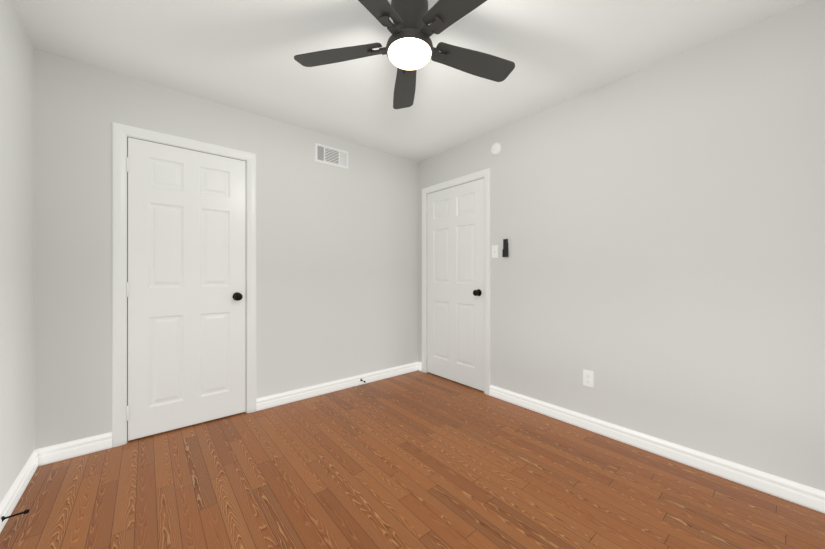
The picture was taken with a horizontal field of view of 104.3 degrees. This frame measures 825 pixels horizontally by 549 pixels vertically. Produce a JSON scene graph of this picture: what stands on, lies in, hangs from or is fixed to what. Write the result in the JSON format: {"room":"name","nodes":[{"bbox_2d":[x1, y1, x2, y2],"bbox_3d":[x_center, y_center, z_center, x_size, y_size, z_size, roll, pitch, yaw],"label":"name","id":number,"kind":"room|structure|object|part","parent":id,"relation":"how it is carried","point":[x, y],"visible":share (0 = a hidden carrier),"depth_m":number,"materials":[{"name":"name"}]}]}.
{"room":"empty bedroom","nodes":[
{"label":"empty bedroom","id":0,"kind":"room"},
{"bbox_2d":[0,0,34,502],"bbox_3d":[-1.156,-0.100,0.514,0.120,2.440,3.430,0,0,-40],"label":"wall","id":1,"kind":"structure","parent":0,"point":[17,248],"depth_m":1.61,"materials":[{"name":"grey paint"}]},
{"bbox_2d":[0,448,43,532],"bbox_3d":[-1.142,1.071,0.604,0.017,0.097,3.310,0,0,-40],"label":"baseboard","id":2,"kind":"structure","parent":1,"relation":"attached to","point":[12,497],"depth_m":1.61,"materials":[{"name":"white paint"}]},
{"bbox_2d":[1,511,23,521],"bbox_3d":[-1.774,1.072,1.425,0.064,0.021,0.022,0,0,-40],"label":"stopper","id":3,"kind":"object","parent":2,"relation":"attached to","point":[3,518],"depth_m":1.42,"materials":[{"name":"black metal"}]},
{"bbox_2d":[35,49,417,448],"bbox_3d":[-1.108,-0.100,2.864,3.200,2.440,0.120,0,0,-40],"label":"wall","id":4,"kind":"structure","parent":0,"point":[336,273],"depth_m":2.66,"materials":[{"name":"grey paint"}]},
{"bbox_2d":[44,432,111,464],"bbox_3d":[-2.061,1.071,1.981,0.303,0.097,0.017,0,0,-40],"label":"baseboard","id":5,"kind":"structure","parent":4,"relation":"attached to","point":[63,451],"depth_m":1.97,"materials":[{"name":"white paint"}]},
{"bbox_2d":[112,122,255,446],"bbox_3d":[-1.653,0.065,2.399,0.862,2.110,0.138,0,0,-40],"label":"door frame","id":6,"kind":"structure","parent":4,"relation":"attached to","point":[120,132],"depth_m":2.12,"materials":[{"name":"white paint"}]},
{"bbox_2d":[126,137,245,440],"bbox_3d":[-1.617,0.097,2.347,0.732,2.023,0.100,0,0,-40],"label":"door","id":7,"kind":"structure","parent":4,"relation":"in","point":[187,282],"depth_m":2.33,"materials":[{"name":"white paint"}]},
{"bbox_3d":[-1.893,0.095,2.127,0.026,1.748,0.015,0,0,-40],"label":"door left hinges","id":8,"kind":"part","parent":7,"relation":"part of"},
{"bbox_3d":[-1.371,0.175,2.546,0.099,0.066,0.093,0,0,-40],"label":"knob","id":9,"kind":"part","parent":7,"relation":"part of","materials":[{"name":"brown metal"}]},
{"bbox_2d":[315,143,347,168],"bbox_3d":[-0.764,-1.130,3.060,0.340,0.170,0.018,0,0,-40],"label":"air vent","id":10,"kind":"object","parent":4,"relation":"in","point":[324,154],"visible":1,"depth_m":3.05,"materials":[{"name":"white metal"}]},
{"bbox_2d":[256,362,421,410],"bbox_3d":[-0.597,1.071,3.185,1.765,0.097,0.040,0,0,-40],"label":"baseboard","id":11,"kind":"structure","parent":4,"relation":"attached to","point":[266,402],"depth_m":3.05,"materials":[{"name":"white paint"}]},
{"bbox_2d":[11,0,809,161],"bbox_3d":[-0.011,-1.360,1.545,3.200,0.080,3.550,0,0,-40],"label":"ceiling","id":12,"kind":"structure","parent":0,"point":[239,54],"depth_m":1.88,"materials":[{"name":"white paint"}]},
{"bbox_2d":[294,0,514,108],"bbox_3d":[0.015,-1.177,1.536,1.180,0.287,1.132,0,0,-40],"label":"fan","id":13,"kind":"object","parent":12,"relation":"hanging from","point":[409,49],"visible":1,"depth_m":1.56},
{"bbox_3d":[-0.376,-1.130,1.651,0.472,0.036,0.136,0,0,13],"label":"blade","id":14,"kind":"part","parent":13,"relation":"part of","materials":[{"name":"grey wood"}]},
{"bbox_3d":[-0.206,-1.130,1.248,0.136,0.036,0.472,0,0,31],"label":"blade","id":15,"kind":"part","parent":13,"relation":"part of","materials":[{"name":"grey wood"}]},
{"bbox_3d":[-0.159,-1.115,1.603,0.129,0.012,0.052,0,13,13],"label":"arm","id":16,"kind":"part","parent":13,"relation":"part of"},
{"bbox_3d":[-0.094,-1.115,1.440,0.052,0.012,0.129,15,7,30],"label":"arm","id":17,"kind":"part","parent":13,"relation":"part of"},
{"bbox_3d":[-0.045,-1.130,1.937,0.136,0.036,0.472,0,0,-5],"label":"blade","id":18,"kind":"part","parent":13,"relation":"part of","materials":[{"name":"grey wood"}]},
{"bbox_3d":[-0.023,-1.115,1.716,0.052,0.012,0.129,-13,1,-5],"label":"arm","id":19,"kind":"part","parent":13,"relation":"part of"},
{"bbox_3d":[0.081,-1.115,1.451,0.052,0.012,0.129,16,-11,-40],"label":"arm","id":20,"kind":"part","parent":13,"relation":"part of"},
{"bbox_3d":[0.125,-1.115,1.621,0.129,0.012,0.052,0,-13,-23],"label":"arm","id":21,"kind":"part","parent":13,"relation":"part of"},
{"bbox_3d":[0.229,-1.130,1.285,0.136,0.036,0.472,0,0,-41],"label":"blade","id":22,"kind":"part","parent":13,"relation":"part of","materials":[{"name":"grey wood"}]},
{"bbox_3d":[0.329,-1.130,1.711,0.472,0.036,0.136,0,0,-23],"label":"blade","id":23,"kind":"part","parent":13,"relation":"part of","materials":[{"name":"grey wood"}]},
{"bbox_2d":[0,371,824,548],"bbox_3d":[-0.011,1.160,1.545,3.200,0.080,3.550,0,0,-40],"label":"floor","id":24,"kind":"structure","parent":0,"point":[417,460],"depth_m":1.67,"materials":[{"name":"brown wood"}]},
{"bbox_2d":[418,0,824,490],"bbox_3d":[1.211,-0.100,2.484,0.120,2.440,3.430,0,0,-40],"label":"wall","id":25,"kind":"structure","parent":0,"point":[659,271],"depth_m":1.92,"materials":[{"name":"grey paint"}]},
{"bbox_2d":[426,178,483,390],"bbox_3d":[0.407,0.097,3.338,0.100,2.023,0.820,0,0,-40],"label":"door","id":26,"kind":"structure","parent":25,"relation":"in","point":[455,278],"depth_m":3.31,"materials":[{"name":"white paint"}]},
{"bbox_3d":[0.159,0.095,3.649,0.015,1.748,0.026,0,0,-40],"label":"door right hinges","id":27,"kind":"part","parent":26,"relation":"part of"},
{"bbox_3d":[0.635,0.175,3.059,0.093,0.066,0.099,0,0,-40],"label":"knob","id":28,"kind":"part","parent":26,"relation":"part of","materials":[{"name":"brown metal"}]},
{"bbox_2d":[422,168,489,394],"bbox_3d":[0.459,0.065,3.374,0.138,2.110,0.950,0,0,-40],"label":"door frame","id":29,"kind":"structure","parent":25,"relation":"attached to","point":[485,173],"depth_m":3.02,"materials":[{"name":"white paint"}]},
{"bbox_2d":[492,245,497,257],"bbox_3d":[0.750,-0.210,2.929,0.021,0.115,0.070,0,0,-40],"label":"switch plate","id":30,"kind":"object","parent":25,"relation":"attached to","point":[494,251],"visible":1,"depth_m":2.93,"materials":[{"name":"white plastic"}]},
{"bbox_2d":[491,142,501,154],"bbox_3d":[0.758,-1.142,2.907,0.036,0.108,0.108,0,0,-40],"label":"smoke detector","id":31,"kind":"object","parent":25,"relation":"attached to","point":[496,148],"visible":1,"depth_m":2.89,"materials":[{"name":"white plastic"}]},
{"bbox_2d":[502,239,507,256],"bbox_3d":[0.824,-0.234,2.837,0.024,0.158,0.051,0,0,-40],"label":"remote holder","id":32,"kind":"object","parent":25,"relation":"attached to","point":[505,249],"visible":1,"depth_m":2.83,"materials":[{"name":"black plastic"}]},
{"bbox_2d":[583,370,592,387],"bbox_3d":[1.269,0.752,2.315,0.008,0.115,0.070,0,0,-40],"label":"electrical outlet plate","id":33,"kind":"object","parent":25,"relation":"attached to","point":[587,378],"visible":1,"depth_m":2.31,"materials":[{"name":"white plastic"}]},
{"bbox_2d":[489,385,824,513],"bbox_3d":[1.439,1.071,2.105,0.017,0.097,2.255,0,0,-40],"label":"baseboard","id":34,"kind":"structure","parent":25,"relation":"attached to","point":[796,493],"depth_m":1.89,"materials":[{"name":"white paint"}]}
]}

